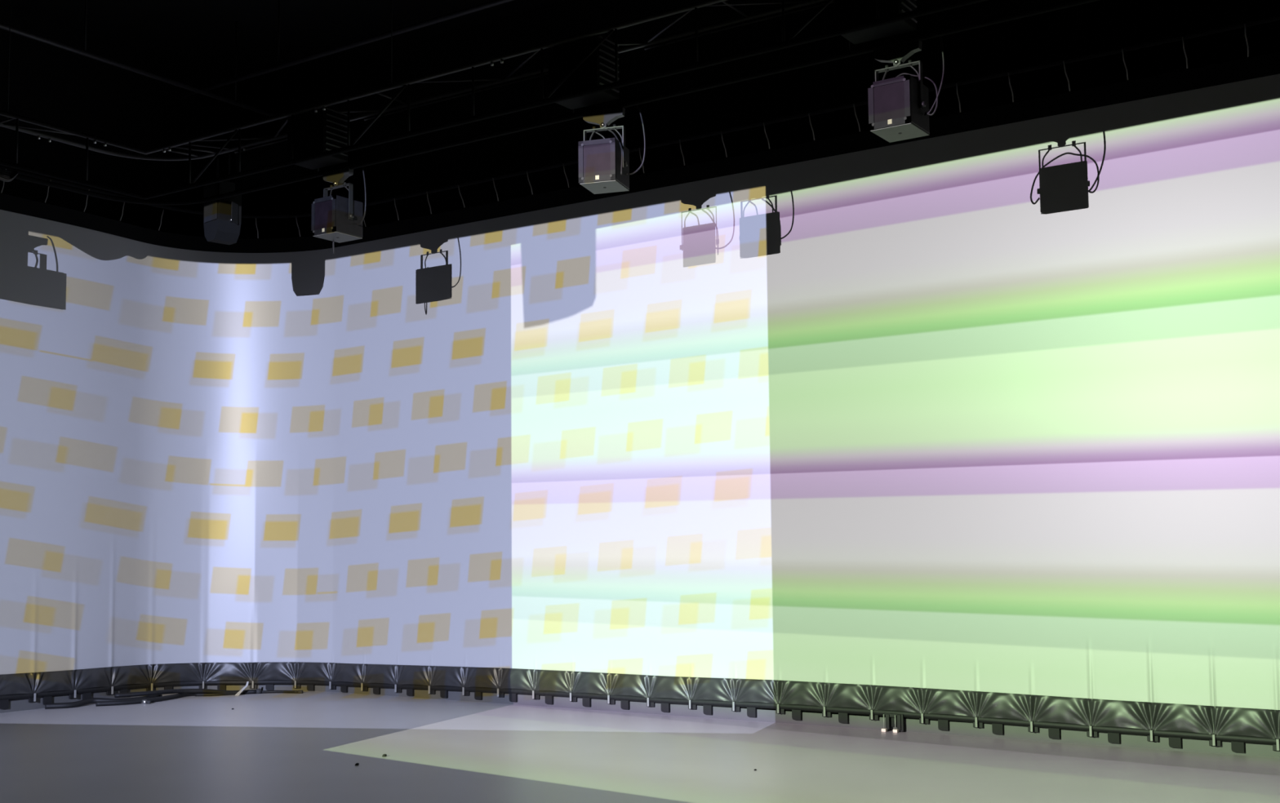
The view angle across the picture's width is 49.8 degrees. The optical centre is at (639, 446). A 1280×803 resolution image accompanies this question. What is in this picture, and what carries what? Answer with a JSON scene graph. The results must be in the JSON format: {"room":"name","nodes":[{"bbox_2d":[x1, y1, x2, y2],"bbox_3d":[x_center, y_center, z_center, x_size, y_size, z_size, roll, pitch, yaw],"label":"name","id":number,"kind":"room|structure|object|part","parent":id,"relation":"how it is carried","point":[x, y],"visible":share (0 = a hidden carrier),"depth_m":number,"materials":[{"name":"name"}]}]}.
{"room":"projection studio","nodes":[
{"label":"projection studio","id":0,"kind":"room"},
{"bbox_2d":[0,4,250,675],"bbox_3d":[-12.394,-1.650,8.452,0.200,8.200,28.000,-3,-5,34],"label":"wall","id":1,"kind":"structure","parent":0,"point":[49,83],"depth_m":17.14,"materials":[{"name":"black"}]},
{"bbox_2d":[0,0,562,89],"bbox_3d":[-0.893,-6.382,1.038,32.000,0.100,28.000,-3,-5,34],"label":"ceiling","id":2,"kind":"structure","parent":0,"point":[196,35],"depth_m":16.72,"materials":[{"name":"black"}]},
{"bbox_2d":[0,0,284,120],"bbox_3d":[-6.532,-4.780,14.078,0.060,1.030,7.500,-3,-5,34],"label":"ceiling pipe","id":3,"kind":"object","parent":2,"relation":"hanging from","point":[83,52],"visible":0.94,"depth_m":15.34,"materials":[{"name":"black metal"}]},
{"bbox_2d":[0,0,1098,204],"bbox_3d":[-1.479,-4.604,4.133,16.585,2.970,12.675,-3,-5,34],"label":"lighting truss","id":4,"kind":"object","parent":2,"relation":"hanging from","point":[793,4],"visible":1,"depth_m":11.19,"materials":[{"name":"black metal"}]},
{"bbox_2d":[0,168,17,182],"bbox_3d":[-5.903,-2.421,12.014,0.035,0.228,1.022,-3,-5,34],"label":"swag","id":5,"kind":"object","parent":4,"relation":"hanging from","point":[6,175],"visible":1,"depth_m":12.34,"materials":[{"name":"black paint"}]},
{"bbox_2d":[203,154,241,244],"bbox_3d":[-4.109,-2.448,13.589,0.427,0.860,0.254,-5,-6,44],"label":"projector","id":6,"kind":"object","parent":4,"relation":"hanging from","point":[222,218],"visible":0.99,"depth_m":13.50,"materials":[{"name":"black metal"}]},
{"bbox_2d":[204,184,217,222],"bbox_3d":[-4.212,-2.383,13.517,0.240,0.340,0.012,-5,-6,44],"label":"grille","id":7,"kind":"object","parent":6,"relation":"attached to","point":[211,208],"depth_m":13.50,"materials":[{"name":"black metal"}]},
{"bbox_2d":[234,137,319,191],"bbox_3d":[-3.442,-2.689,12.981,1.140,0.455,0.054,-3,-5,34],"label":"panel","id":8,"kind":"object","parent":4,"relation":"attached to","point":[273,152],"visible":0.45,"depth_m":13.06,"materials":[{"name":"black metal"}]},
{"bbox_2d":[287,105,347,169],"bbox_3d":[-2.870,-2.768,12.298,0.476,0.460,0.300,-3,-5,34],"label":"equipment box","id":9,"kind":"object","parent":4,"relation":"attached to","point":[322,131],"visible":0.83,"depth_m":12.18,"materials":[{"name":"black metal"}]},
{"bbox_2d":[311,166,366,254],"bbox_3d":[-2.668,-2.149,12.380,0.515,0.765,0.348,-3,-5,34],"label":"projector","id":10,"kind":"object","parent":4,"relation":"hanging from","point":[335,218],"visible":1,"depth_m":12.33,"materials":[{"name":"black metal"}]},
{"bbox_3d":[-2.819,-2.061,12.280,0.300,0.327,0.014,-3,-5,34],"label":"frame","id":11,"kind":"part","parent":10,"relation":"part of","materials":[{"name":"black metal"}]},
{"bbox_3d":[-2.722,-1.887,12.409,0.294,0.006,0.324,-3,-5,34],"label":"plate","id":12,"kind":"part","parent":10,"relation":"part of","materials":[{"name":"black metal"}]},
{"bbox_3d":[-1.459,-3.611,3.803,16.285,0.050,12.265,-3,-5,34],"label":"rail","id":13,"kind":"part","parent":4,"relation":"part of","materials":[{"name":"black metal"}]},
{"bbox_3d":[-1.469,-3.592,4.056,16.585,0.050,12.675,-3,-5,34],"label":"rail","id":14,"kind":"part","parent":4,"relation":"part of","materials":[{"name":"black metal"}]},
{"bbox_2d":[364,71,573,160],"bbox_3d":[-1.507,-2.805,11.687,2.320,0.455,0.054,-3,-5,34],"label":"panel","id":15,"kind":"object","parent":4,"relation":"attached to","point":[528,89],"visible":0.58,"depth_m":11.70,"materials":[{"name":"black metal"}]},
{"bbox_2d":[548,33,619,109],"bbox_3d":[-0.429,-2.915,10.665,0.476,0.460,0.300,-3,-5,34],"label":"equipment box","id":16,"kind":"object","parent":4,"relation":"attached to","point":[598,68],"visible":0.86,"depth_m":10.55,"materials":[{"name":"black metal"}]},
{"bbox_2d":[577,104,645,194],"bbox_3d":[-0.211,-2.342,10.724,0.515,0.646,0.348,-2,-5,18],"label":"projector","id":17,"kind":"object","parent":4,"relation":"hanging from","point":[603,163],"visible":1,"depth_m":10.62,"materials":[{"name":"black metal"}]},
{"bbox_3d":[-0.330,-2.197,10.582,0.300,0.327,0.014,-2,-5,18],"label":"frame","id":18,"kind":"part","parent":17,"relation":"part of","materials":[{"name":"black metal"}]},
{"bbox_3d":[-0.275,-2.022,10.732,0.294,0.006,0.324,-2,-5,18],"label":"plate","id":19,"kind":"part","parent":17,"relation":"part of","materials":[{"name":"black metal"}]},
{"bbox_2d":[644,0,849,96],"bbox_3d":[0.751,-2.941,10.177,1.720,0.455,0.054,-3,-5,34],"label":"panel","id":20,"kind":"object","parent":4,"relation":"attached to","point":[766,30],"visible":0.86,"depth_m":10.18,"materials":[{"name":"black metal"}]},
{"bbox_2d":[835,0,917,44],"bbox_3d":[1.597,-3.037,9.311,0.476,0.460,0.300,-3,-5,34],"label":"equipment box","id":21,"kind":"object","parent":4,"relation":"attached to","point":[847,12],"visible":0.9,"depth_m":9.24,"materials":[{"name":"black metal"}]},
{"bbox_2d":[867,35,944,142],"bbox_3d":[1.803,-2.464,9.411,0.543,0.643,0.348,-3,-5,34],"label":"projector","id":22,"kind":"object","parent":4,"relation":"hanging from","point":[899,105],"visible":1,"depth_m":9.34,"materials":[{"name":"black metal"}]},
{"bbox_3d":[1.681,-2.320,9.288,0.300,0.327,0.014,-3,-5,34],"label":"frame","id":23,"kind":"part","parent":22,"relation":"part of","materials":[{"name":"black metal"}]},
{"bbox_3d":[1.778,-2.146,9.417,0.294,0.006,0.324,-3,-5,34],"label":"plate","id":24,"kind":"part","parent":22,"relation":"part of","materials":[{"name":"black metal"}]},
{"bbox_3d":[1.917,-2.321,9.336,0.030,0.040,0.038,-3,-5,34],"label":"pivot knob","id":25,"kind":"part","parent":22,"relation":"part of","materials":[{"name":"black"}]},
{"bbox_2d":[0,691,1279,802],"bbox_3d":[-0.814,1.695,0.431,32.000,0.100,28.000,-3,-5,34],"label":"floor","id":26,"kind":"structure","parent":0,"point":[306,747],"depth_m":10.50,"materials":[{"name":"grey plastic"}]},
{"bbox_2d":[44,694,162,709],"bbox_3d":[-5.717,2.742,14.823,0.256,0.084,1.322,-4,-6,41],"label":"cable","id":27,"kind":"object","parent":26,"relation":"on","point":[92,700],"visible":0.73,"depth_m":14.64,"materials":[{"name":"black rubber"}]},
{"bbox_2d":[140,700,151,704],"bbox_3d":[-5.313,2.748,14.818,0.113,0.040,0.038,-2,-5,24],"label":"plug","id":28,"kind":"object","parent":26,"relation":"on","point":[148,702],"visible":1,"depth_m":14.80,"materials":[{"name":"silver metal"}]},
{"bbox_2d":[95,693,204,706],"bbox_3d":[-5.292,2.769,15.151,0.258,0.068,1.444,-3,-5,34],"label":"cable","id":29,"kind":"object","parent":26,"relation":"on","point":[116,703],"visible":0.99,"depth_m":14.84,"materials":[{"name":"black rubber"}]},
{"bbox_2d":[114,688,261,697],"bbox_3d":[-5.049,2.760,15.413,1.608,0.114,0.188,2,-5,-33],"label":"cable","id":30,"kind":"object","parent":26,"relation":"on","point":[176,691],"visible":1,"depth_m":15.41,"materials":[{"name":"black rubber"}]},
{"bbox_2d":[235,681,248,696],"bbox_3d":[-4.505,2.741,15.588,0.155,0.151,0.045,2,-5,-28],"label":"tape strip","id":31,"kind":"object","parent":26,"relation":"on","point":[237,694],"visible":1,"depth_m":15.59,"materials":[{"name":"white plastic"}]},
{"bbox_2d":[195,690,302,696],"bbox_3d":[-4.452,2.814,15.726,1.187,0.042,0.174,0,-4,-11],"label":"cable","id":32,"kind":"object","parent":26,"relation":"on","point":[262,691],"visible":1,"depth_m":15.75,"materials":[{"name":"black rubber"}]},
{"bbox_2d":[0,13,1279,753],"bbox_3d":[-0.517,-0.505,9.551,15.601,5.639,7.548,-3,-5,34],"label":"projection screen","id":33,"kind":"object","parent":26,"relation":"on","point":[996,409],"visible":0.98,"depth_m":13.17,"materials":[{"name":"fabric"}]},
{"bbox_3d":[-4.583,-2.619,16.484,0.019,0.238,0.101,-1,-4,7],"label":"lacing cord","id":34,"kind":"part","parent":33,"relation":"part of","materials":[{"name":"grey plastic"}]},
{"bbox_3d":[-2.768,-2.699,15.659,0.018,0.238,0.101,-3,-5,27],"label":"lacing cord","id":35,"kind":"part","parent":33,"relation":"part of","materials":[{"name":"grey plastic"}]},
{"bbox_3d":[-2.354,-2.724,15.383,0.019,0.239,0.100,-3,-5,29],"label":"lacing cord","id":36,"kind":"part","parent":33,"relation":"part of","materials":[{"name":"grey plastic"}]},
{"bbox_3d":[-1.959,-2.748,15.118,0.101,0.238,0.019,3,-6,-43],"label":"lacing cord","id":37,"kind":"part","parent":33,"relation":"part of","materials":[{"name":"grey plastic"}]},
{"bbox_3d":[-1.554,-2.772,14.847,0.019,0.239,0.099,-4,-5,37],"label":"lacing cord","id":38,"kind":"part","parent":33,"relation":"part of","materials":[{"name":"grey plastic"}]},
{"bbox_3d":[-1.167,-2.796,14.588,0.019,0.238,0.100,-4,-6,42],"label":"lacing cord","id":39,"kind":"part","parent":33,"relation":"part of","materials":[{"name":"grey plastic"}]},
{"bbox_3d":[-0.768,-2.820,14.322,0.019,0.238,0.100,-4,-6,42],"label":"lacing cord","id":40,"kind":"part","parent":33,"relation":"part of","materials":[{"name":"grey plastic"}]},
{"bbox_3d":[0.017,-2.867,13.797,0.019,0.239,0.099,-3,-5,34],"label":"lacing cord","id":41,"kind":"part","parent":33,"relation":"part of","materials":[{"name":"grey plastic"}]},
{"bbox_3d":[0.415,-2.891,13.531,0.019,0.239,0.099,-4,-5,36],"label":"lacing cord","id":42,"kind":"part","parent":33,"relation":"part of","materials":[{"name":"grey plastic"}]},
{"bbox_3d":[0.810,-2.914,13.267,0.019,0.239,0.100,-4,-6,41],"label":"lacing cord","id":43,"kind":"part","parent":33,"relation":"part of","materials":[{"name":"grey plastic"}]},
{"bbox_3d":[1.197,-2.938,13.007,0.019,0.238,0.100,-5,-6,44],"label":"lacing cord","id":44,"kind":"part","parent":33,"relation":"part of","materials":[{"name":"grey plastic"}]},
{"bbox_3d":[1.590,-2.961,12.745,0.019,0.238,0.100,-4,-6,41],"label":"lacing cord","id":45,"kind":"part","parent":33,"relation":"part of","materials":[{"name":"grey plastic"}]},
{"bbox_3d":[1.968,-2.984,12.492,0.101,0.238,0.019,4,-6,-44],"label":"lacing cord","id":46,"kind":"part","parent":33,"relation":"part of","materials":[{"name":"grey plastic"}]},
{"bbox_3d":[2.766,-3.032,11.959,0.019,0.239,0.099,-3,-5,33],"label":"lacing cord","id":47,"kind":"part","parent":33,"relation":"part of","materials":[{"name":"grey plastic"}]},
{"bbox_3d":[3.151,-3.055,11.701,0.019,0.239,0.100,-4,-6,40],"label":"lacing cord","id":48,"kind":"part","parent":33,"relation":"part of","materials":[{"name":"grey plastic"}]},
{"bbox_3d":[3.545,-3.079,11.437,0.101,0.238,0.019,3,-6,-43],"label":"lacing cord","id":49,"kind":"part","parent":33,"relation":"part of","materials":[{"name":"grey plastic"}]},
{"bbox_3d":[3.937,-3.102,11.175,0.019,0.238,0.101,-5,-6,45],"label":"lacing cord","id":50,"kind":"part","parent":33,"relation":"part of","materials":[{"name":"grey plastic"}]},
{"bbox_3d":[4.322,-3.125,10.918,0.019,0.239,0.100,-4,-6,40],"label":"lacing cord","id":51,"kind":"part","parent":33,"relation":"part of","materials":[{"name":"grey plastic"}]},
{"bbox_3d":[4.699,-3.148,10.666,0.019,0.239,0.099,-4,-5,35],"label":"lacing cord","id":52,"kind":"part","parent":33,"relation":"part of","materials":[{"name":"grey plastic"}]},
{"bbox_2d":[881,713,904,733],"bbox_3d":[2.197,2.406,11.980,0.183,0.155,0.080,-3,-5,34],"label":"stand","id":53,"kind":"object","parent":26,"relation":"on","point":[900,717],"visible":1,"depth_m":11.96,"materials":[{"name":"black paint"}]},
{"bbox_3d":[2.164,2.401,12.021,0.035,0.130,0.030,-3,-5,34],"label":"post","id":54,"kind":"part","parent":53,"relation":"part of","materials":[{"name":"black metal"}]},
{"bbox_3d":[2.253,2.396,11.962,0.035,0.130,0.030,-3,-5,34],"label":"post","id":55,"kind":"part","parent":53,"relation":"part of","materials":[{"name":"black metal"}]},
{"bbox_3d":[2.275,2.401,11.959,0.030,0.150,0.020,-3,-5,34],"label":"plate","id":56,"kind":"part","parent":53,"relation":"part of","materials":[{"name":"black paint"}]},
{"bbox_2d":[248,0,1279,710],"bbox_3d":[6.168,-1.628,11.172,32.000,8.200,0.200,-3,-5,34],"label":"wall","id":57,"kind":"structure","parent":0,"point":[1099,25],"depth_m":15.01,"materials":[{"name":"black"}]},
{"bbox_2d":[0,684,1279,757],"bbox_3d":[-0.015,2.483,12.420,17.254,0.110,6.300,-1,-4,8],"label":"baseboard","id":58,"kind":"structure","parent":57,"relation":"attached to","point":[964,729],"depth_m":12.65,"materials":[{"name":"black metal"}]}
]}

